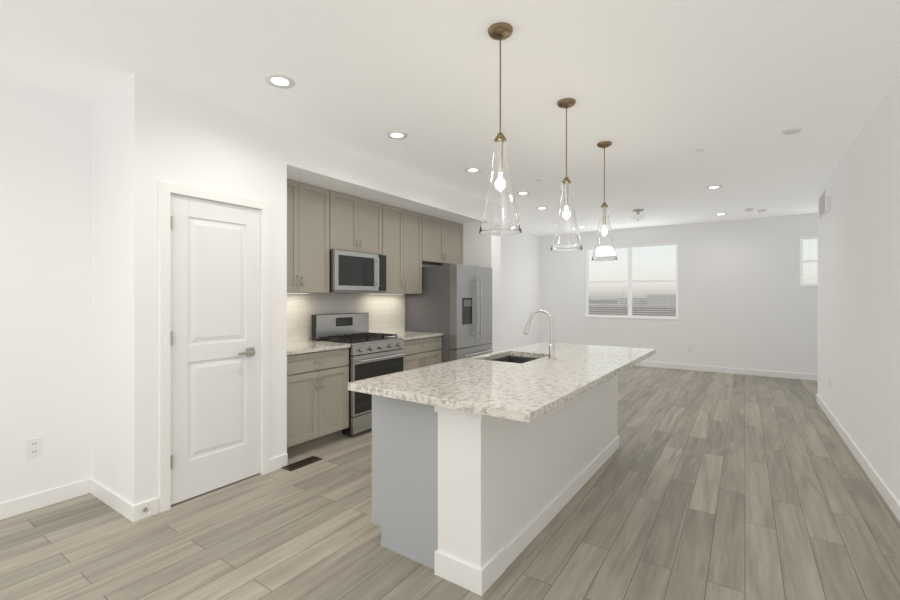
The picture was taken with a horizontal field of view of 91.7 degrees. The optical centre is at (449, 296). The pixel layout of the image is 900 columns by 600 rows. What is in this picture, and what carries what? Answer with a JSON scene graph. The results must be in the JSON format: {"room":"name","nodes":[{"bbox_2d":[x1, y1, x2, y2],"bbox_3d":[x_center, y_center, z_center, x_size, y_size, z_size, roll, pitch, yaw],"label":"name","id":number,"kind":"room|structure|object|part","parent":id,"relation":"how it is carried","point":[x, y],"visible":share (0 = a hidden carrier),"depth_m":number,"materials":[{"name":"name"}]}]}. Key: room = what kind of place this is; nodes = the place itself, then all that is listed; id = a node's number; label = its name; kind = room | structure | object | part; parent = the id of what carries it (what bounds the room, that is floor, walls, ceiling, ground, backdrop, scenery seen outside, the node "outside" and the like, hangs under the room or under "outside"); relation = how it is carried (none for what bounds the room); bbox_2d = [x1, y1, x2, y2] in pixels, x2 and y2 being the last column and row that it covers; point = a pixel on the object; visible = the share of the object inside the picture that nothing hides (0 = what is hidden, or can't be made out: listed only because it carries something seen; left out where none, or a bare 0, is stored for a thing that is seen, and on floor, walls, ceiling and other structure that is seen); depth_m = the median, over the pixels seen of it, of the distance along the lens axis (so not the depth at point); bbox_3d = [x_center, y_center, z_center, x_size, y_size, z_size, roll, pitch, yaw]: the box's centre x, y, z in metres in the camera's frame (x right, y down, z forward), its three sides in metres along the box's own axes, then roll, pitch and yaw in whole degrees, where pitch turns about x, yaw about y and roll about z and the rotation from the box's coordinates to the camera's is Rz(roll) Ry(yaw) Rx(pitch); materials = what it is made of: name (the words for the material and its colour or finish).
{"room":"kitchen","nodes":[
{"label":"kitchen","id":0,"kind":"room"},
{"bbox_2d":[92,73,286,504],"bbox_3d":[-1.922,0.000,3.308,0.710,2.740,1.070,0,0,34],"label":"wall","id":1,"kind":"structure","parent":0,"point":[148,134],"depth_m":2.87,"materials":[{"name":"white paint"}]},
{"bbox_2d":[0,479,87,519],"bbox_3d":[-3.519,1.320,1.569,0.013,0.100,3.600,0,0,34],"label":"baseboard","id":2,"kind":"structure","parent":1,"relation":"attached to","point":[21,505],"depth_m":2.84,"materials":[{"name":"white"}]},
{"bbox_2d":[88,478,139,521],"bbox_3d":[-2.207,1.320,2.848,0.693,0.100,0.019,0,0,34],"label":"baseboard","id":3,"kind":"structure","parent":1,"relation":"attached to","point":[131,512],"depth_m":2.81,"materials":[{"name":"white"}]},
{"bbox_2d":[143,508,151,514],"bbox_3d":[-1.853,1.315,2.677,0.085,0.023,0.024,0,0,34],"label":"door stop","id":4,"kind":"object","parent":1,"relation":"attached to","point":[147,511],"depth_m":2.68,"materials":[{"name":"grey metal"}]},
{"bbox_2d":[159,181,269,512],"bbox_3d":[-1.673,0.316,3.123,0.129,2.108,0.774,0,0,34],"label":"door frame","id":5,"kind":"structure","parent":1,"relation":"attached to","point":[166,189],"depth_m":2.82,"materials":[{"name":"white wood"}]},
{"bbox_2d":[171,194,259,504],"bbox_3d":[-1.637,0.343,3.099,0.087,2.030,0.645,0,0,34],"label":"pantry door","id":6,"kind":"structure","parent":1,"relation":"in","point":[215,347],"depth_m":3.08,"materials":[{"name":"white wood"}]},
{"bbox_2d":[0,75,540,502],"bbox_3d":[-1.300,0.000,4.970,0.120,2.740,12.020,0,0,34],"label":"wall","id":7,"kind":"structure","parent":0,"point":[46,265],"depth_m":2.88,"materials":[{"name":"white paint"}]},
{"bbox_2d":[27,437,40,457],"bbox_3d":[-2.680,0.970,2.813,0.008,0.115,0.070,0,0,34],"label":"outlet","id":8,"kind":"object","parent":7,"relation":"attached to","point":[33,447],"visible":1,"depth_m":2.81,"materials":[{"name":"white plastic"}]},
{"bbox_2d":[287,179,334,293],"bbox_3d":[-1.536,-0.558,4.198,0.347,1.038,0.793,0,0,34],"label":"upper cabinet","id":9,"kind":"object","parent":7,"relation":"attached to","point":[322,223],"depth_m":4.18,"materials":[{"name":"beige wood"}]},
{"bbox_2d":[287,293,404,341],"bbox_3d":[-1.261,0.207,4.913,0.008,0.495,2.330,0,0,34],"label":"backsplash","id":10,"kind":"structure","parent":7,"relation":"attached to","point":[302,309],"depth_m":4.96,"materials":[{"name":"tile"}]},
{"bbox_2d":[385,308,388,317],"bbox_3d":[-0.803,0.205,5.576,0.008,0.115,0.070,0,0,34],"label":"outlet","id":11,"kind":"object","parent":10,"relation":"attached to","point":[386,313],"visible":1,"depth_m":5.57,"materials":[{"name":"white plastic"}]},
{"bbox_2d":[335,192,382,254],"bbox_3d":[-1.132,-0.779,4.796,0.347,0.597,0.765,0,0,34],"label":"upper cabinet","id":12,"kind":"object","parent":7,"relation":"attached to","point":[358,221],"depth_m":4.70,"materials":[{"name":"beige wood"}]},
{"bbox_2d":[330,249,385,292],"bbox_3d":[-1.088,-0.259,4.766,0.454,0.434,0.759,0,0,34],"label":"microwave","id":13,"kind":"object","parent":12,"relation":"attached to","point":[354,272],"visible":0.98,"depth_m":4.59,"materials":[{"name":"silver metal"}]},
{"bbox_2d":[361,204,426,293],"bbox_3d":[-0.710,-0.558,5.421,0.347,1.038,0.860,0,0,34],"label":"upper cabinet","id":14,"kind":"object","parent":7,"relation":"attached to","point":[404,231],"depth_m":5.33,"materials":[{"name":"beige wood"}]},
{"bbox_2d":[427,215,462,265],"bbox_3d":[-0.225,-0.771,6.139,0.347,0.613,0.990,0,0,34],"label":"upper cabinet","id":15,"kind":"object","parent":7,"relation":"attached to","point":[444,237],"depth_m":6.05,"materials":[{"name":"beige wood"}]},
{"bbox_2d":[287,129,484,223],"bbox_3d":[-0.710,-1.225,5.102,0.710,0.290,3.260,0,0,34],"label":"wall","id":16,"kind":"structure","parent":0,"point":[314,162],"depth_m":4.43,"materials":[{"name":"white paint"}]},
{"bbox_2d":[0,366,899,599],"bbox_3d":[1.567,1.400,3.033,7.040,0.060,12.020,0,0,34],"label":"floor","id":17,"kind":"structure","parent":0,"point":[700,485],"depth_m":2.56,"materials":[{"name":"wood"}]},
{"bbox_2d":[281,456,321,470],"bbox_3d":[-1.213,1.367,3.590,0.120,0.006,0.310,0,0,34],"label":"floor vent","id":18,"kind":"object","parent":17,"relation":"in","point":[301,463],"visible":1,"depth_m":3.58,"materials":[{"name":"brown metal"}]},
{"bbox_2d":[287,340,350,455],"bbox_3d":[-1.425,0.912,4.084,0.660,0.915,0.728,0,0,34],"label":"base cabinet","id":19,"kind":"object","parent":17,"relation":"on","point":[317,393],"visible":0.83,"depth_m":3.92,"materials":[{"name":"beige wood"}]},
{"bbox_2d":[309,313,404,436],"bbox_3d":[-0.969,0.777,4.682,0.721,1.185,0.762,0,0,34],"label":"gas range","id":20,"kind":"object","parent":17,"relation":"on","point":[371,355],"visible":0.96,"depth_m":4.51,"materials":[{"name":"silver metal"}]},
{"bbox_2d":[386,331,442,370],"bbox_3d":[-0.567,0.912,5.353,0.660,0.915,0.788,0,0,34],"label":"base cabinet","id":21,"kind":"object","parent":17,"relation":"on","point":[422,349],"visible":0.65,"depth_m":5.20,"materials":[{"name":"beige wood"}]},
{"bbox_2d":[405,264,492,362],"bbox_3d":[0.026,0.477,5.993,0.891,1.785,0.920,0,0,34],"label":"refrigerator","id":22,"kind":"object","parent":17,"relation":"on","point":[452,303],"visible":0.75,"depth_m":5.62,"materials":[{"name":"grey metal"}]},
{"bbox_2d":[372,354,618,595],"bbox_3d":[0.545,0.932,3.206,0.788,0.876,2.450,0,0,34],"label":"kitchen island","id":23,"kind":"object","parent":17,"relation":"on","point":[485,467],"depth_m":2.28,"materials":[{"name":"white paint"}]},
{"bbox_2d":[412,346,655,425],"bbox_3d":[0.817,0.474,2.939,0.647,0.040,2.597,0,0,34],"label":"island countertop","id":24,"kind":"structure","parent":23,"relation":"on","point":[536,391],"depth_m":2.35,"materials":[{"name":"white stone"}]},
{"bbox_2d":[524,309,557,359],"bbox_3d":[0.668,0.271,3.235,0.252,0.367,0.091,0,0,34],"label":"faucet","id":25,"kind":"object","parent":24,"relation":"on","point":[552,347],"visible":1,"depth_m":3.16,"materials":[{"name":"silver metal"}]},
{"bbox_2d":[0,0,899,235],"bbox_3d":[1.567,-1.400,3.033,7.040,0.060,12.020,0,0,34],"label":"ceiling","id":26,"kind":"structure","parent":0,"point":[660,92],"depth_m":2.74,"materials":[{"name":"white paint"}]},
{"bbox_2d":[264,74,294,88],"bbox_3d":[-1.078,-1.367,2.768,0.184,0.006,0.184,0,0,34],"label":"recessed light","id":27,"kind":"object","parent":26,"relation":"in","point":[280,81],"visible":1,"depth_m":2.76,"materials":[{"name":"white plastic"}]},
{"bbox_2d":[386,131,407,138],"bbox_3d":[-0.448,-1.367,3.691,0.184,0.006,0.184,0,0,34],"label":"recessed light","id":28,"kind":"object","parent":26,"relation":"in","point":[397,135],"visible":1,"depth_m":3.69,"materials":[{"name":"white plastic"}]},
{"bbox_2d":[465,167,480,172],"bbox_3d":[0.248,-1.367,4.709,0.184,0.006,0.184,0,0,34],"label":"recessed light","id":29,"kind":"object","parent":26,"relation":"in","point":[472,170],"visible":0.96,"depth_m":4.71,"materials":[{"name":"white plastic"}]},
{"bbox_2d":[479,22,521,235],"bbox_3d":[0.258,-0.850,2.239,0.219,1.040,0.219,0,0,34],"label":"pendant light","id":30,"kind":"object","parent":26,"relation":"hanging from","point":[500,31],"depth_m":2.19,"materials":[{"name":"clear glass"}]},
{"bbox_3d":[0.258,-0.568,2.239,0.219,0.476,0.219,0,0,34],"label":"pendant shade","id":31,"kind":"part","parent":30,"relation":"part of","materials":[{"name":"clear glass"}]},
{"bbox_2d":[516,191,529,194],"bbox_3d":[0.962,-1.367,5.750,0.184,0.006,0.184,0,0,34],"label":"recessed light","id":32,"kind":"object","parent":26,"relation":"in","point":[522,193],"visible":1,"depth_m":5.76,"materials":[{"name":"white plastic"}]},
{"bbox_2d":[550,98,582,251],"bbox_3d":[0.818,-0.850,3.068,0.219,1.040,0.219,0,0,34],"label":"pendant light","id":33,"kind":"object","parent":26,"relation":"hanging from","point":[566,103],"depth_m":3.02,"materials":[{"name":"clear glass"}]},
{"bbox_3d":[0.818,-0.568,3.068,0.219,0.476,0.219,0,0,34],"label":"pendant shade","id":34,"kind":"part","parent":33,"relation":"part of","materials":[{"name":"clear glass"}]},
{"bbox_2d":[592,141,617,260],"bbox_3d":[1.378,-0.850,3.897,0.219,1.040,0.219,0,0,34],"label":"pendant light","id":35,"kind":"object","parent":26,"relation":"hanging from","point":[604,144],"depth_m":3.85,"materials":[{"name":"clear glass"}]},
{"bbox_3d":[1.378,-0.568,3.897,0.219,0.476,0.219,0,0,34],"label":"pendant shade","id":36,"kind":"part","parent":35,"relation":"part of","materials":[{"name":"clear glass"}]},
{"bbox_2d":[630,209,645,220],"bbox_3d":[2.960,-1.282,6.874,0.260,0.175,0.260,0,0,34],"label":"flush-mount ceiling light","id":37,"kind":"object","parent":26,"relation":"attached to","point":[638,211],"visible":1,"depth_m":6.85,"materials":[{"name":"grey metal"}]},
{"bbox_2d":[706,185,722,188],"bbox_3d":[3.288,-1.367,5.436,0.184,0.006,0.184,0,0,34],"label":"recessed light","id":38,"kind":"object","parent":26,"relation":"in","point":[714,187],"visible":0.98,"depth_m":5.44,"materials":[{"name":"white plastic"}]},
{"bbox_2d":[744,208,753,211],"bbox_3d":[4.655,-1.353,6.795,0.130,0.035,0.130,0,0,34],"label":"ceiling sensor","id":39,"kind":"object","parent":26,"relation":"attached to","point":[748,209],"visible":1,"depth_m":6.75,"materials":[{"name":"white plastic"}]},
{"bbox_2d":[757,209,766,212],"bbox_3d":[4.913,-1.353,6.874,0.130,0.035,0.130,0,0,34],"label":"ceiling sensor","id":40,"kind":"object","parent":26,"relation":"attached to","point":[761,210],"visible":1,"depth_m":6.83,"materials":[{"name":"white plastic"}]},
{"bbox_2d":[782,126,801,134],"bbox_3d":[2.789,-1.355,3.559,0.132,0.030,0.132,0,0,34],"label":"smoke detector","id":41,"kind":"object","parent":26,"relation":"attached to","point":[791,130],"visible":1,"depth_m":3.53,"materials":[{"name":"white plastic"}]},
{"bbox_2d":[463,222,500,352],"bbox_3d":[0.327,0.000,6.538,0.820,2.740,0.280,0,0,34],"label":"wall","id":42,"kind":"structure","parent":0,"point":[480,250],"depth_m":6.32,"materials":[{"name":"white paint"}]},
{"bbox_2d":[541,213,817,374],"bbox_3d":[4.898,0.000,7.963,6.800,2.740,0.120,0,0,34],"label":"wall","id":43,"kind":"structure","parent":0,"point":[746,300],"depth_m":7.90,"materials":[{"name":"white paint"}]},
{"bbox_2d":[585,244,677,319],"bbox_3d":[3.623,-0.307,8.808,1.760,1.486,0.117,0,0,34],"label":"window","id":44,"kind":"structure","parent":43,"relation":"in","point":[629,251],"depth_m":8.82,"materials":[{"name":"white plastic"}]},
{"bbox_2d":[585,242,677,316],"bbox_3d":[3.615,-0.331,8.797,1.748,1.434,0.058,0,0,34],"label":"window blinds","id":45,"kind":"object","parent":44,"relation":"attached to","point":[641,245],"visible":0.96,"depth_m":8.71,"materials":[{"name":"white plastic"}]},
{"bbox_2d":[636,361,817,380],"bbox_3d":[4.860,1.320,7.906,6.800,0.100,0.016,0,0,34],"label":"baseboard","id":46,"kind":"structure","parent":43,"relation":"attached to","point":[801,376],"depth_m":7.78,"materials":[{"name":"white"}]},
{"bbox_2d":[800,238,817,286],"bbox_3d":[6.100,-0.587,7.134,0.600,0.846,0.117,0,0,34],"label":"window","id":47,"kind":"structure","parent":43,"relation":"in","point":[802,261],"depth_m":7.30,"materials":[{"name":"white plastic"}]},
{"bbox_2d":[800,235,817,285],"bbox_3d":[6.093,-0.599,7.123,0.588,0.818,0.058,0,0,34],"label":"window blinds","id":48,"kind":"object","parent":47,"relation":"attached to","point":[809,237],"visible":0.33,"depth_m":7.21,"materials":[{"name":"white plastic"}]},
{"bbox_2d":[818,75,899,502],"bbox_3d":[2.090,0.000,1.575,0.120,2.740,9.950,0,0,34],"label":"wall","id":49,"kind":"structure","parent":0,"point":[859,293],"depth_m":3.30,"materials":[{"name":"white paint"}]},
{"bbox_2d":[819,189,825,218],"bbox_3d":[4.553,-1.130,5.336,0.011,0.280,0.500,0,0,34],"label":"air vent","id":50,"kind":"object","parent":49,"relation":"in","point":[822,204],"visible":1,"depth_m":5.31,"materials":[{"name":"white plastic"}]},
{"bbox_2d":[816,394,899,521],"bbox_3d":[2.039,1.320,1.617,0.013,0.100,9.963,0,0,34],"label":"baseboard","id":51,"kind":"structure","parent":49,"relation":"attached to","point":[886,494],"depth_m":3.40,"materials":[{"name":"white"}]},
{"label":"outside","id":52,"kind":"structure","parent":0,"visible":0},
{"bbox_2d":[589,299,675,306],"bbox_3d":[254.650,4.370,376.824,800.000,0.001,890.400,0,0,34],"label":"ground","id":53,"kind":"structure","parent":52,"point":[621,305],"depth_m":224.43,"materials":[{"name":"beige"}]},
{"bbox_2d":[589,295,675,315],"bbox_3d":[162.376,1.479,240.279,600.000,5.782,460.000,0,0,34],"label":"fields","id":54,"kind":"structure","parent":53,"relation":"on","point":[617,311],"depth_m":179.60,"materials":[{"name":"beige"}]}
]}

